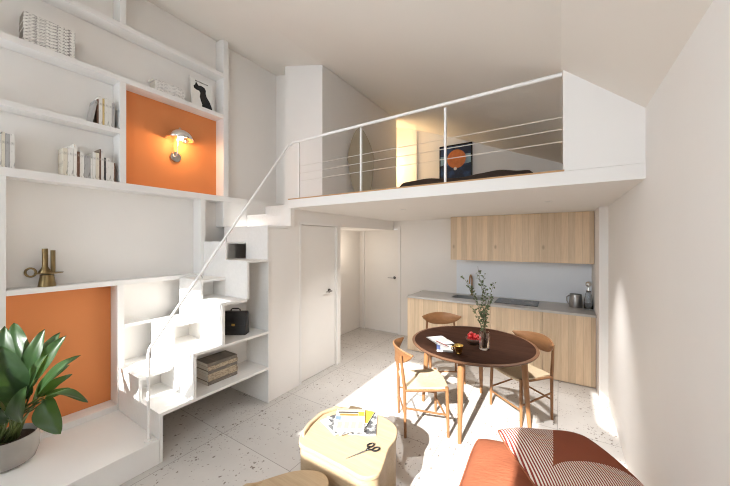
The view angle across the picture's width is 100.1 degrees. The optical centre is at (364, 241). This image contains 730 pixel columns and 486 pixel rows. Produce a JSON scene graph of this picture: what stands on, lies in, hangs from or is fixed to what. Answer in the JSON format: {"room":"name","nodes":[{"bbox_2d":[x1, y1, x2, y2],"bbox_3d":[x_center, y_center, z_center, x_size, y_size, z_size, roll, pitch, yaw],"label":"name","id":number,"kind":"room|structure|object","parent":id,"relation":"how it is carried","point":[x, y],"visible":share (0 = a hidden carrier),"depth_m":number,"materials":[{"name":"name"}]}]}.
{"room":"studio apartment","nodes":[
{"label":"studio apartment","id":0,"kind":"room"},
{"bbox_2d":[0,0,275,359],"bbox_3d":[-1.924,-0.410,4.023,0.140,4.420,7.100,0,0,33],"label":"wall","id":1,"kind":"structure","parent":0,"point":[95,234],"depth_m":3.01,"materials":[{"name":"paint"}]},
{"bbox_2d":[246,200,283,214],"bbox_3d":[-1.483,-0.457,4.424,0.170,0.213,0.650,0,0,33],"label":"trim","id":2,"kind":"structure","parent":1,"relation":"attached to","point":[255,207],"depth_m":4.25,"materials":[{"name":"paint"}]},
{"bbox_2d":[276,75,284,204],"bbox_3d":[-1.155,-1.541,4.659,0.470,2.098,0.100,0,0,33],"label":"wall","id":3,"kind":"structure","parent":0,"point":[280,80],"depth_m":4.69,"materials":[{"name":"paint"}]},
{"bbox_2d":[269,208,393,401],"bbox_3d":[-0.278,0.703,4.720,0.160,2.195,3.050,0,0,33],"label":"wall","id":4,"kind":"structure","parent":0,"point":[284,244],"depth_m":3.69,"materials":[{"name":"paint"}]},
{"bbox_2d":[302,225,334,381],"bbox_3d":[-0.621,0.792,4.168,0.097,2.004,0.710,0,0,33],"label":"door","id":5,"kind":"structure","parent":4,"relation":"in","point":[318,242],"depth_m":4.18,"materials":[{"name":"paint"}]},
{"bbox_2d":[300,222,337,384],"bbox_3d":[-0.608,0.777,4.161,0.008,2.045,0.772,0,0,33],"label":"trim","id":6,"kind":"structure","parent":4,"relation":"attached to","point":[301,223],"depth_m":3.94,"materials":[{"name":"white paint"}]},
{"bbox_2d":[285,65,396,204],"bbox_3d":[-0.266,-1.481,4.980,0.680,1.978,2.100,0,0,33],"label":"wall","id":7,"kind":"structure","parent":0,"point":[318,101],"depth_m":4.18,"materials":[{"name":"paint"}]},
{"bbox_2d":[340,230,359,334],"bbox_3d":[-0.341,0.790,5.493,0.780,2.020,1.817,0,0,33],"label":"wall","id":8,"kind":"structure","parent":0,"point":[349,240],"depth_m":6.12,"materials":[{"name":"paint"}]},
{"bbox_2d":[340,227,382,230],"bbox_3d":[-0.337,-0.260,5.500,0.780,0.080,1.800,0,0,33],"label":"ceiling","id":9,"kind":"structure","parent":0,"point":[341,228],"depth_m":5.61,"materials":[{"name":"paint"}]},
{"bbox_2d":[120,327,628,485],"bbox_3d":[-0.164,1.860,2.896,4.600,0.120,7.100,0,0,33],"label":"floor","id":10,"kind":"structure","parent":0,"point":[229,436],"depth_m":3.08,"materials":[{"name":"stone"}]},
{"bbox_2d":[0,410,158,485],"bbox_3d":[-2.664,1.702,1.830,0.980,0.195,2.168,0,0,33],"label":"platform","id":11,"kind":"object","parent":10,"relation":"on","point":[110,449],"visible":0.8,"depth_m":2.33,"materials":[{"name":"white paint"}]},
{"bbox_2d":[0,323,87,472],"bbox_3d":[-2.342,1.102,2.072,1.104,1.004,0.517,0,0,33],"label":"potted plant","id":12,"kind":"object","parent":11,"relation":"on","point":[22,362],"visible":1,"depth_m":2.09,"materials":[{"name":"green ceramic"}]},
{"bbox_2d":[0,0,246,438],"bbox_3d":[-2.467,-0.470,2.887,0.169,4.149,3.000,0,0,33],"label":"bookcase","id":13,"kind":"object","parent":11,"relation":"on","point":[90,315],"visible":0.89,"depth_m":2.95,"materials":[{"name":"white paint"}]},
{"bbox_2d":[0,134,0,165],"bbox_3d":[-2.821,-0.692,2.344,0.130,0.251,0.030,0,0,33],"label":"book","id":14,"kind":"object","parent":13,"relation":"on","point":[0,134],"visible":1,"depth_m":2.32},
{"bbox_2d":[0,132,4,166],"bbox_3d":[-2.808,-0.702,2.365,0.130,0.271,0.016,0,0,33],"label":"book","id":15,"kind":"object","parent":13,"relation":"on","point":[1,133],"visible":0.8,"depth_m":2.33,"materials":[{"name":"paper"}]},
{"bbox_2d":[5,133,9,167],"bbox_3d":[-2.797,-0.698,2.382,0.130,0.263,0.022,0,0,33],"label":"book","id":16,"kind":"object","parent":13,"relation":"on","point":[7,136],"visible":0.6,"depth_m":2.35,"materials":[{"name":"paper"}]},
{"bbox_2d":[10,134,14,167],"bbox_3d":[-2.784,-0.698,2.403,0.130,0.263,0.026,0,0,33],"label":"book","id":17,"kind":"object","parent":13,"relation":"on","point":[12,137],"visible":0.6,"depth_m":2.37,"materials":[{"name":"paper"}]},
{"bbox_2d":[24,249,63,286],"bbox_3d":[-2.671,0.216,2.552,0.126,0.315,0.232,0,0,33],"label":"candle holder","id":18,"kind":"object","parent":13,"relation":"on","point":[47,277],"visible":1,"depth_m":2.54,"materials":[{"name":"gold metal"}]},
{"bbox_2d":[33,271,63,273],"bbox_3d":[-2.657,0.267,2.573,0.126,0.016,0.180,0,0,33],"label":"drip tray","id":19,"kind":"object","parent":18,"relation":"on","point":[35,272],"depth_m":2.53,"materials":[{"name":"gold metal"}]},
{"bbox_2d":[23,37,74,58],"bbox_3d":[-2.664,-1.599,2.575,0.138,0.026,0.306,0,0,33],"label":"magazine","id":20,"kind":"object","parent":13,"relation":"on","point":[24,38],"visible":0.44,"depth_m":2.53,"materials":[{"name":"paper"}]},
{"bbox_2d":[20,33,74,55],"bbox_3d":[-2.663,-1.625,2.572,0.138,0.026,0.306,0,0,33],"label":"magazine","id":21,"kind":"object","parent":20,"relation":"on","point":[23,34],"visible":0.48,"depth_m":2.52,"materials":[{"name":"paper"}]},
{"bbox_2d":[19,30,74,52],"bbox_3d":[-2.664,-1.651,2.573,0.138,0.026,0.306,0,0,33],"label":"magazine","id":22,"kind":"object","parent":21,"relation":"on","point":[23,31],"visible":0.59,"depth_m":2.52,"materials":[{"name":"paper"}]},
{"bbox_2d":[19,27,74,49],"bbox_3d":[-2.663,-1.677,2.574,0.138,0.026,0.306,0,0,33],"label":"magazine","id":23,"kind":"object","parent":22,"relation":"on","point":[24,28],"visible":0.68,"depth_m":2.52,"materials":[{"name":"paper"}]},
{"bbox_2d":[19,24,74,46],"bbox_3d":[-2.666,-1.704,2.572,0.138,0.026,0.306,0,0,33],"label":"magazine","id":24,"kind":"object","parent":23,"relation":"on","point":[23,25],"visible":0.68,"depth_m":2.51,"materials":[{"name":"paper"}]},
{"bbox_2d":[19,20,74,43],"bbox_3d":[-2.663,-1.730,2.572,0.138,0.026,0.306,0,0,33],"label":"magazine","id":25,"kind":"object","parent":24,"relation":"on","point":[23,21],"visible":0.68,"depth_m":2.52,"materials":[{"name":"paper"}]},
{"bbox_2d":[19,17,74,40],"bbox_3d":[-2.664,-1.756,2.571,0.138,0.026,0.306,0,0,33],"label":"magazine","id":26,"kind":"object","parent":25,"relation":"on","point":[23,18],"visible":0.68,"depth_m":2.51,"materials":[{"name":"paper"}]},
{"bbox_2d":[19,14,74,37],"bbox_3d":[-2.663,-1.782,2.574,0.138,0.026,0.306,0,0,33],"label":"magazine","id":27,"kind":"object","parent":26,"relation":"on","point":[23,15],"visible":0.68,"depth_m":2.52,"materials":[{"name":"paper"}]},
{"bbox_2d":[20,11,74,34],"bbox_3d":[-2.664,-1.808,2.575,0.138,0.026,0.306,0,0,33],"label":"magazine","id":28,"kind":"object","parent":27,"relation":"on","point":[23,12],"visible":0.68,"depth_m":2.52,"materials":[{"name":"paper"}]},
{"bbox_2d":[58,148,67,174],"bbox_3d":[-2.622,-0.684,2.655,0.130,0.236,0.032,0,0,33],"label":"book","id":29,"kind":"object","parent":13,"relation":"on","point":[63,152],"visible":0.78,"depth_m":2.62,"materials":[{"name":"paper"}]},
{"bbox_2d":[66,147,72,175],"bbox_3d":[-2.605,-0.692,2.686,0.135,0.251,0.036,0,0,33],"label":"book","id":30,"kind":"object","parent":13,"relation":"on","point":[70,149],"visible":0.6,"depth_m":2.65,"materials":[{"name":"paper"}]},
{"bbox_2d":[69,144,76,176],"bbox_3d":[-2.589,-0.709,2.711,0.135,0.286,0.022,0,0,33],"label":"book","id":31,"kind":"object","parent":13,"relation":"on","point":[74,146],"visible":0.65,"depth_m":2.68,"materials":[{"name":"paper"}]},
{"bbox_2d":[77,151,79,176],"bbox_3d":[-2.571,-0.679,2.725,0.120,0.226,0.018,0,0,33],"label":"book","id":32,"kind":"object","parent":13,"relation":"on","point":[78,153],"visible":0.47,"depth_m":2.69,"materials":[{"name":"paper"}]},
{"bbox_2d":[79,151,83,177],"bbox_3d":[-2.563,-0.682,2.748,0.130,0.233,0.028,0,0,33],"label":"book","id":33,"kind":"object","parent":13,"relation":"on","point":[81,152],"visible":0.47,"depth_m":2.71,"materials":[{"name":"paper"}]},
{"bbox_2d":[84,156,89,177],"bbox_3d":[-2.539,-0.666,2.776,0.120,0.201,0.042,0,0,33],"label":"book","id":34,"kind":"object","parent":13,"relation":"on","point":[86,158],"visible":0.6,"depth_m":2.74,"materials":[{"name":"paper"}]},
{"bbox_2d":[90,158,91,178],"bbox_3d":[-2.523,-0.661,2.800,0.120,0.191,0.013,0,0,33],"label":"book","id":35,"kind":"object","parent":13,"relation":"on","point":[90,158],"visible":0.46,"depth_m":2.77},
{"bbox_2d":[86,100,96,121],"bbox_3d":[-2.515,-1.184,2.813,0.120,0.216,0.053,0,0,33],"label":"book","id":36,"kind":"object","parent":13,"relation":"on","point":[92,108],"visible":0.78,"depth_m":2.79,"materials":[{"name":"paper"}]},
{"bbox_2d":[88,152,95,178],"bbox_3d":[-2.518,-0.689,2.818,0.130,0.246,0.022,0,0,33],"label":"book","id":37,"kind":"object","parent":13,"relation":"on","point":[92,155],"visible":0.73,"depth_m":2.79,"materials":[{"name":"paper"}]},
{"bbox_2d":[93,99,98,123],"bbox_3d":[-2.499,-1.192,2.838,0.120,0.231,0.010,0,0,33],"label":"book","id":38,"kind":"object","parent":13,"relation":"on","point":[96,116],"visible":0.44,"depth_m":2.81,"materials":[{"name":"paper"}]},
{"bbox_2d":[96,153,98,179],"bbox_3d":[-2.504,-0.689,2.839,0.130,0.246,0.024,0,0,33],"label":"book","id":39,"kind":"object","parent":13,"relation":"on","point":[97,154],"visible":0.47,"depth_m":2.80,"materials":[{"name":"paper"}]},
{"bbox_2d":[94,149,100,179],"bbox_3d":[-2.494,-0.709,2.855,0.130,0.286,0.012,0,0,33],"label":"book","id":40,"kind":"object","parent":13,"relation":"on","point":[98,150],"visible":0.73,"depth_m":2.82,"materials":[{"name":"paper"}]},
{"bbox_2d":[94,96,101,123],"bbox_3d":[-2.493,-1.208,2.857,0.130,0.263,0.026,0,0,33],"label":"book","id":41,"kind":"object","parent":13,"relation":"on","point":[98,97],"visible":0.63,"depth_m":2.82,"materials":[{"name":"paper"}]},
{"bbox_2d":[101,151,103,179],"bbox_3d":[-2.485,-0.702,2.869,0.130,0.271,0.020,0,0,33],"label":"book","id":42,"kind":"object","parent":13,"relation":"on","point":[102,152],"visible":0.46,"depth_m":2.83,"materials":[{"name":"paper"}]},
{"bbox_2d":[102,98,103,124],"bbox_3d":[-2.481,-1.202,2.875,0.130,0.251,0.014,0,0,33],"label":"book","id":43,"kind":"object","parent":13,"relation":"on","point":[102,98],"visible":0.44,"depth_m":2.84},
{"bbox_2d":[104,158,105,179],"bbox_3d":[-2.471,-0.674,2.882,0.120,0.216,0.014,0,0,33],"label":"book","id":44,"kind":"object","parent":13,"relation":"on","point":[104,158],"visible":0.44,"depth_m":2.85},
{"bbox_2d":[103,98,108,125],"bbox_3d":[-2.469,-1.209,2.895,0.130,0.266,0.030,0,0,33],"label":"book","id":45,"kind":"object","parent":13,"relation":"on","point":[106,100],"visible":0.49,"depth_m":2.86,"materials":[{"name":"paper"}]},
{"bbox_2d":[106,158,110,180],"bbox_3d":[-2.461,-0.674,2.907,0.130,0.216,0.036,0,0,33],"label":"book","id":46,"kind":"object","parent":13,"relation":"on","point":[108,160],"visible":0.47,"depth_m":2.87,"materials":[{"name":"paper"}]},
{"bbox_2d":[109,101,111,126],"bbox_3d":[-2.454,-1.202,2.918,0.130,0.251,0.022,0,0,33],"label":"book","id":47,"kind":"object","parent":13,"relation":"on","point":[110,102],"visible":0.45,"depth_m":2.88,"materials":[{"name":"paper"}]},
{"bbox_2d":[111,163,113,181],"bbox_3d":[-2.440,-0.656,2.929,0.120,0.181,0.022,0,0,33],"label":"book","id":48,"kind":"object","parent":13,"relation":"on","point":[112,164],"visible":0.47,"depth_m":2.90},
{"bbox_2d":[112,103,114,127],"bbox_3d":[-2.441,-1.194,2.937,0.130,0.236,0.022,0,0,33],"label":"book","id":49,"kind":"object","parent":13,"relation":"on","point":[113,104],"visible":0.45,"depth_m":2.90,"materials":[{"name":"paper"}]},
{"bbox_2d":[153,87,184,99],"bbox_3d":[-2.161,-1.603,3.351,0.120,0.033,0.302,0,0,33],"label":"book","id":50,"kind":"object","parent":13,"relation":"on","point":[157,88],"visible":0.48,"depth_m":3.31,"materials":[{"name":"paper"}]},
{"bbox_2d":[150,83,184,97],"bbox_3d":[-2.155,-1.638,3.352,0.120,0.035,0.302,0,0,33],"label":"book","id":51,"kind":"object","parent":50,"relation":"on","point":[155,84],"visible":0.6,"depth_m":3.29,"materials":[{"name":"paper"}]},
{"bbox_2d":[150,80,184,93],"bbox_3d":[-2.156,-1.672,3.353,0.120,0.031,0.302,0,0,33],"label":"book","id":52,"kind":"object","parent":51,"relation":"on","point":[154,81],"visible":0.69,"depth_m":3.29,"materials":[{"name":"paper"}]},
{"bbox_2d":[148,77,182,90],"bbox_3d":[-2.177,-1.701,3.353,0.120,0.025,0.302,0,0,33],"label":"book","id":53,"kind":"object","parent":52,"relation":"on","point":[153,78],"visible":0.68,"depth_m":3.27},
{"bbox_2d":[165,128,193,161],"bbox_3d":[-2.083,-1.095,3.442,0.274,0.371,0.274,0,0,33],"label":"wall lamp","id":54,"kind":"object","parent":13,"relation":"attached to","point":[186,137],"visible":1,"depth_m":3.43,"materials":[{"name":"silver metal"}]},
{"bbox_2d":[189,75,213,110],"bbox_3d":[-1.966,-1.770,3.694,0.057,0.369,0.270,0,0,33],"label":"framed print","id":55,"kind":"object","parent":13,"relation":"on","point":[201,91],"visible":0.86,"depth_m":3.69,"materials":[{"name":"paper"}]},
{"bbox_2d":[144,145,288,442],"bbox_3d":[-1.337,0.234,3.030,0.061,2.741,1.453,0,0,36],"label":"handrail","id":56,"kind":"object","parent":11,"relation":"on","point":[148,439],"visible":1,"depth_m":2.66,"materials":[{"name":"metal"}]},
{"bbox_2d":[119,205,298,462],"bbox_3d":[-1.536,0.652,3.430,0.808,2.294,1.740,0,0,33],"label":"staircase","id":57,"kind":"structure","parent":10,"relation":"on","point":[198,330],"depth_m":3.19,"materials":[{"name":"white wood"}]},
{"bbox_2d":[196,371,236,385],"bbox_3d":[-1.521,1.382,3.151,0.210,0.034,0.322,0,0,33],"label":"book","id":58,"kind":"object","parent":57,"relation":"on","point":[235,372],"visible":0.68,"depth_m":3.05,"materials":[{"name":"paper"}]},
{"bbox_2d":[197,366,237,381],"bbox_3d":[-1.521,1.343,3.159,0.210,0.041,0.322,0,0,33],"label":"book","id":59,"kind":"object","parent":58,"relation":"on","point":[232,370],"visible":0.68,"depth_m":3.06,"materials":[{"name":"paper"}]},
{"bbox_2d":[196,364,236,377],"bbox_3d":[-1.525,1.305,3.156,0.210,0.033,0.322,0,0,33],"label":"book","id":60,"kind":"object","parent":59,"relation":"on","point":[235,365],"visible":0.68,"depth_m":3.05,"materials":[{"name":"paper"}]},
{"bbox_2d":[196,361,236,374],"bbox_3d":[-1.518,1.273,3.146,0.210,0.029,0.322,0,0,33],"label":"book","id":61,"kind":"object","parent":60,"relation":"on","point":[235,362],"visible":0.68,"depth_m":3.04,"materials":[{"name":"paper"}]},
{"bbox_2d":[197,357,237,370],"bbox_3d":[-1.518,1.240,3.153,0.210,0.035,0.322,0,0,33],"label":"book","id":62,"kind":"object","parent":61,"relation":"on","point":[236,358],"visible":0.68,"depth_m":3.05,"materials":[{"name":"paper"}]},
{"bbox_2d":[196,350,236,367],"bbox_3d":[-1.525,1.205,3.154,0.210,0.033,0.322,0,0,33],"label":"book","id":63,"kind":"object","parent":62,"relation":"on","point":[214,359],"visible":0.87,"depth_m":3.11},
{"bbox_2d":[225,308,248,334],"bbox_3d":[-1.405,0.860,3.318,0.260,0.278,0.119,0,0,0],"label":"handbag","id":64,"kind":"object","parent":57,"relation":"on","point":[236,322],"visible":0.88,"depth_m":3.28,"materials":[{"name":"black leather"}]},
{"bbox_2d":[243,470,328,485],"bbox_3d":[-0.495,1.625,1.732,0.542,0.348,0.614,0,0,33],"label":"coffee table","id":65,"kind":"object","parent":10,"relation":"on","point":[300,477],"visible":1,"depth_m":1.89,"materials":[{"name":"brown wood"}]},
{"bbox_2d":[299,406,396,485],"bbox_3d":[-0.098,1.590,2.247,0.734,0.418,0.627,0,0,33],"label":"coffee table","id":66,"kind":"object","parent":10,"relation":"on","point":[326,453],"visible":0.88,"depth_m":2.08,"materials":[{"name":"brown wood"}]},
{"bbox_2d":[347,412,377,435],"bbox_3d":[-0.027,1.401,2.369,0.237,0.005,0.302,0,0,5],"label":"magazine","id":67,"kind":"object","parent":66,"relation":"on","point":[370,429],"visible":0.43,"depth_m":2.29,"materials":[{"name":"white paper"}]},
{"bbox_2d":[320,418,337,435],"bbox_3d":[-0.166,1.394,2.374,0.292,0.005,0.222,0,0,-35],"label":"magazine","id":68,"kind":"object","parent":67,"relation":"on","point":[326,422],"visible":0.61,"depth_m":2.31,"materials":[{"name":"white paper"}]},
{"bbox_2d":[348,405,375,428],"bbox_3d":[-0.067,1.388,2.418,0.222,0.005,0.282,0,0,21],"label":"magazine","id":69,"kind":"object","parent":68,"relation":"on","point":[369,413],"visible":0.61,"depth_m":2.47,"materials":[{"name":"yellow paper"}]},
{"bbox_2d":[327,414,364,435],"bbox_3d":[-0.151,1.382,2.341,0.202,0.004,0.262,0,0,-27],"label":"magazine","id":70,"kind":"object","parent":69,"relation":"on","point":[331,418],"visible":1,"depth_m":2.33,"materials":[{"name":"white paper"}]},
{"bbox_2d":[333,409,364,431],"bbox_3d":[-0.117,1.377,2.367,0.227,0.005,0.292,0,0,2],"label":"magazine","id":71,"kind":"object","parent":70,"relation":"on","point":[352,420],"visible":1,"depth_m":2.35,"materials":[{"name":"white paper"}]},
{"bbox_2d":[346,442,379,458],"bbox_3d":[-0.018,1.397,2.036,0.243,0.011,0.094,0,0,-30],"label":"scissors","id":72,"kind":"object","parent":66,"relation":"on","point":[368,447],"visible":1,"depth_m":2.05,"materials":[{"name":"metal"}]},
{"bbox_2d":[393,337,449,437],"bbox_3d":[0.529,1.398,3.024,0.527,0.802,0.558,0,0,-2],"label":"dining chair","id":73,"kind":"object","parent":10,"relation":"on","point":[418,380],"visible":1,"depth_m":2.90,"materials":[{"name":"brown wood"}]},
{"bbox_2d":[408,298,445,351],"bbox_3d":[1.163,1.365,5.200,0.648,0.867,0.682,0,0,33],"label":"base cabinet","id":74,"kind":"object","parent":10,"relation":"on","point":[417,308],"visible":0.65,"depth_m":4.97,"materials":[{"name":"brown wood"}]},
{"bbox_2d":[407,290,595,317],"bbox_3d":[1.940,0.914,4.691,2.517,0.028,0.703,0,0,33],"label":"countertop","id":75,"kind":"structure","parent":74,"relation":"on","point":[543,306],"depth_m":4.37,"materials":[{"name":"grey stone"}]},
{"bbox_2d":[452,294,489,300],"bbox_3d":[1.696,0.957,4.923,0.541,0.114,0.316,0,0,33],"label":"sink","id":76,"kind":"object","parent":75,"relation":"in","point":[456,295],"visible":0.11,"depth_m":5.08,"materials":[{"name":"metal"}]},
{"bbox_2d":[469,274,474,294],"bbox_3d":[1.765,0.721,5.052,0.084,0.357,0.189,0,0,33],"label":"faucet","id":77,"kind":"object","parent":75,"relation":"on","point":[470,276],"visible":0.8,"depth_m":5.11,"materials":[{"name":"orange metal"}]},
{"bbox_2d":[494,298,539,306],"bbox_3d":[2.255,0.896,4.541,0.560,0.007,0.440,0,0,33],"label":"cooktop","id":78,"kind":"object","parent":75,"relation":"in","point":[499,300],"visible":1,"depth_m":4.49,"materials":[{"name":"glass"}]},
{"bbox_2d":[566,293,582,307],"bbox_3d":[2.881,0.810,4.211,0.190,0.175,0.159,0,0,33],"label":"pitcher","id":79,"kind":"object","parent":75,"relation":"on","point":[575,300],"visible":1,"depth_m":4.15,"materials":[{"name":"metal"}]},
{"bbox_2d":[583,282,592,309],"bbox_3d":[2.954,0.714,4.046,0.108,0.369,0.108,0,0,33],"label":"carafe","id":80,"kind":"object","parent":75,"relation":"on","point":[588,301],"visible":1,"depth_m":4.02,"materials":[{"name":"clear glass"}]},
{"bbox_2d":[422,312,465,384],"bbox_3d":[1.047,1.398,4.096,0.558,0.802,0.527,0,0,2],"label":"dining chair","id":81,"kind":"object","parent":10,"relation":"on","point":[434,317],"visible":0.44,"depth_m":4.28,"materials":[{"name":"brown wood"}]},
{"bbox_2d":[446,302,489,328],"bbox_3d":[1.708,1.365,4.851,0.643,0.867,0.682,0,0,33],"label":"base cabinet","id":82,"kind":"object","parent":10,"relation":"on","point":[468,318],"visible":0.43,"depth_m":4.57,"materials":[{"name":"brown wood"}]},
{"bbox_2d":[412,326,539,443],"bbox_3d":[1.112,1.422,3.183,1.228,0.757,1.228,0,0,33],"label":"dining table","id":83,"kind":"object","parent":10,"relation":"on","point":[506,349],"visible":0.84,"depth_m":2.93,"materials":[{"name":"brown wood"}]},
{"bbox_2d":[426,336,453,344],"bbox_3d":[0.787,1.035,3.213,0.180,0.014,0.270,0,0,-15],"label":"notebook","id":84,"kind":"object","parent":83,"relation":"on","point":[434,339],"visible":0.92,"depth_m":3.19,"materials":[{"name":"paper"}]},
{"bbox_2d":[437,345,452,352],"bbox_3d":[0.776,1.040,2.982,0.150,0.004,0.200,0,0,13],"label":"booklet","id":85,"kind":"object","parent":83,"relation":"on","point":[440,348],"visible":0.93,"depth_m":2.97,"materials":[{"name":"paper"}]},
{"bbox_2d":[451,343,462,354],"bbox_3d":[0.862,1.001,2.844,0.102,0.082,0.085,0,0,33],"label":"cup","id":86,"kind":"object","parent":83,"relation":"on","point":[458,347],"visible":1,"depth_m":2.82,"materials":[{"name":"gold metal"}]},
{"bbox_2d":[466,336,478,344],"bbox_3d":[1.112,1.014,3.135,0.156,0.055,0.156,0,0,33],"label":"bowl","id":87,"kind":"object","parent":83,"relation":"on","point":[474,342],"visible":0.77,"depth_m":3.08,"materials":[{"name":"brown wood"}]},
{"bbox_2d":[479,331,489,350],"bbox_3d":[1.155,0.960,2.965,0.098,0.165,0.098,0,0,33],"label":"vase","id":88,"kind":"object","parent":83,"relation":"on","point":[484,338],"visible":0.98,"depth_m":2.92,"materials":[{"name":"clear glass"}]},
{"bbox_2d":[460,270,495,332],"bbox_3d":[1.111,0.631,2.959,0.327,0.783,0.227,0,0,-5],"label":"branch","id":89,"kind":"object","parent":88,"relation":"in","point":[485,312],"visible":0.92,"depth_m":2.95,"materials":[{"name":"green plant"}]},
{"bbox_2d":[490,307,541,369],"bbox_3d":[2.252,1.365,4.503,0.643,0.867,0.682,0,0,33],"label":"base cabinet","id":90,"kind":"object","parent":10,"relation":"on","point":[507,320],"visible":0.42,"depth_m":4.20,"materials":[{"name":"brown wood"}]},
{"bbox_2d":[490,330,554,426],"bbox_3d":[1.673,1.398,3.239,0.528,0.802,0.558,0,0,-17],"label":"dining chair","id":91,"kind":"object","parent":10,"relation":"on","point":[544,343],"visible":0.71,"depth_m":3.15,"materials":[{"name":"brown wood"}]},
{"bbox_2d":[542,312,595,387],"bbox_3d":[2.763,1.365,4.175,0.568,0.867,0.682,0,0,33],"label":"base cabinet","id":92,"kind":"object","parent":10,"relation":"on","point":[573,337],"visible":0.75,"depth_m":3.87,"materials":[{"name":"brown wood"}]},
{"bbox_3d":[0.578,1.585,0.977,0.670,0.429,1.580,0,0,33],"label":"daybed","id":93,"kind":"object","parent":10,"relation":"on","visible":0},
{"bbox_2d":[459,439,533,485],"bbox_3d":[0.816,1.269,1.561,0.601,0.188,0.668,0,0,31],"label":"cushion","id":94,"kind":"object","parent":93,"relation":"on","point":[490,462],"visible":0.52,"depth_m":1.63,"materials":[{"name":"orange fabric"}]},
{"bbox_2d":[498,427,643,485],"bbox_3d":[1.008,1.101,1.510,0.523,0.166,0.525,0,0,0],"label":"cushion","id":95,"kind":"object","parent":94,"relation":"on","point":[547,457],"visible":1,"depth_m":1.46,"materials":[{"name":"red fabric"}]},
{"bbox_2d":[360,219,456,335],"bbox_3d":[1.574,0.703,5.417,4.087,2.195,0.120,0,0,33],"label":"wall","id":96,"kind":"structure","parent":0,"point":[427,264],"depth_m":5.65,"materials":[{"name":"paint"}]},
{"bbox_2d":[365,229,397,333],"bbox_3d":[0.316,0.779,6.148,0.770,2.029,0.105,0,0,33],"label":"door","id":97,"kind":"structure","parent":96,"relation":"in","point":[381,247],"depth_m":6.15,"materials":[{"name":"paint"}]},
{"bbox_2d":[362,226,400,334],"bbox_3d":[0.313,0.755,6.144,0.880,2.090,0.015,0,0,33],"label":"trim","id":98,"kind":"structure","parent":96,"relation":"attached to","point":[399,227],"depth_m":5.92,"materials":[{"name":"white paint"}]},
{"bbox_2d":[451,215,491,260],"bbox_3d":[1.761,-0.050,4.951,0.623,0.683,0.438,0,0,33],"label":"upper cabinet","id":99,"kind":"object","parent":96,"relation":"attached to","point":[471,236],"visible":0.98,"depth_m":4.76,"materials":[{"name":"brown wood"}]},
{"bbox_2d":[492,213,539,261],"bbox_3d":[2.287,-0.050,4.614,0.623,0.683,0.438,0,0,33],"label":"upper cabinet","id":100,"kind":"object","parent":96,"relation":"attached to","point":[515,238],"visible":0.98,"depth_m":4.42,"materials":[{"name":"brown wood"}]},
{"bbox_2d":[457,260,591,304],"bbox_3d":[2.391,0.596,4.815,1.893,0.607,0.008,0,0,33],"label":"backsplash","id":101,"kind":"structure","parent":96,"relation":"attached to","point":[550,282],"depth_m":4.73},
{"bbox_2d":[147,0,712,163],"bbox_3d":[-0.122,-1.710,2.869,4.500,2.020,7.100,0,0,33],"label":"ceiling","id":102,"kind":"structure","parent":0,"point":[403,56],"depth_m":2.57,"materials":[{"name":"paint"}]},
{"bbox_2d":[288,163,645,220],"bbox_3d":[0.836,-0.444,4.339,4.167,0.097,3.090,0,0,33],"label":"floor","id":103,"kind":"structure","parent":0,"point":[582,190],"depth_m":2.88,"materials":[{"name":"paint"}]},
{"bbox_2d":[347,127,373,191],"bbox_3d":[-0.060,-1.070,4.346,0.388,1.122,0.072,0,0,-5],"label":"surfboard","id":104,"kind":"object","parent":103,"relation":"on","point":[354,148],"visible":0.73,"depth_m":4.33,"materials":[{"name":"brown wood"}]},
{"bbox_2d":[288,170,563,199],"bbox_3d":[0.275,-0.498,2.933,2.740,0.012,0.124,0,0,33],"label":"trim","id":105,"kind":"structure","parent":103,"relation":"attached to","point":[555,170],"depth_m":2.60,"materials":[{"name":"brown wood"}]},
{"bbox_2d":[289,72,562,197],"bbox_3d":[0.253,-0.852,2.896,2.719,0.696,0.039,0,0,33],"label":"railing","id":106,"kind":"object","parent":105,"relation":"on","point":[557,75],"visible":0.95,"depth_m":2.63,"materials":[{"name":"metal"}]},
{"bbox_2d":[400,170,532,186],"bbox_3d":[1.621,-0.693,4.597,1.769,0.390,1.670,0,0,33],"label":"bed","id":107,"kind":"object","parent":103,"relation":"on","point":[495,173],"visible":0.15,"depth_m":3.83,"materials":[{"name":"fabric"}]},
{"bbox_2d":[397,128,562,186],"bbox_3d":[1.702,-1.541,5.691,4.167,2.098,0.120,0,0,33],"label":"wall","id":108,"kind":"structure","parent":0,"point":[501,160],"depth_m":5.82,"materials":[{"name":"paint"}]},
{"bbox_2d":[413,132,417,180],"bbox_3d":[0.994,-1.325,6.043,0.075,1.650,0.050,0,0,33],"label":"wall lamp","id":109,"kind":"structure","parent":108,"relation":"attached to","point":[415,134],"depth_m":6.03,"materials":[{"name":"glass"}]},
{"bbox_2d":[439,142,472,178],"bbox_3d":[1.662,-1.460,5.617,0.600,0.640,0.038,0,0,33],"label":"painting","id":110,"kind":"object","parent":108,"relation":"attached to","point":[459,167],"visible":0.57,"depth_m":5.58,"materials":[{"name":"paper"}]},
{"bbox_2d":[592,206,607,401],"bbox_3d":[2.961,0.703,3.869,0.082,2.195,0.990,0,0,33],"label":"wall","id":111,"kind":"structure","parent":0,"point":[600,266],"depth_m":3.46,"materials":[{"name":"paint"}]},
{"bbox_2d":[540,211,593,263],"bbox_3d":[2.808,-0.050,4.280,0.610,0.683,0.438,0,0,33],"label":"upper cabinet","id":112,"kind":"object","parent":111,"relation":"attached to","point":[565,237],"visible":1,"depth_m":4.09,"materials":[{"name":"brown wood"}]},
{"bbox_2d":[563,70,644,170],"bbox_3d":[1.604,-0.863,2.078,0.435,0.734,0.090,0,0,33],"label":"wall","id":113,"kind":"structure","parent":0,"point":[602,128],"depth_m":2.05,"materials":[{"name":"paint"}]},
{"bbox_2d":[608,0,729,485],"bbox_3d":[1.694,0.455,1.705,0.120,2.690,7.100,0,0,33],"label":"wall","id":114,"kind":"structure","parent":0,"point":[669,234],"depth_m":1.36,"materials":[{"name":"paint"}]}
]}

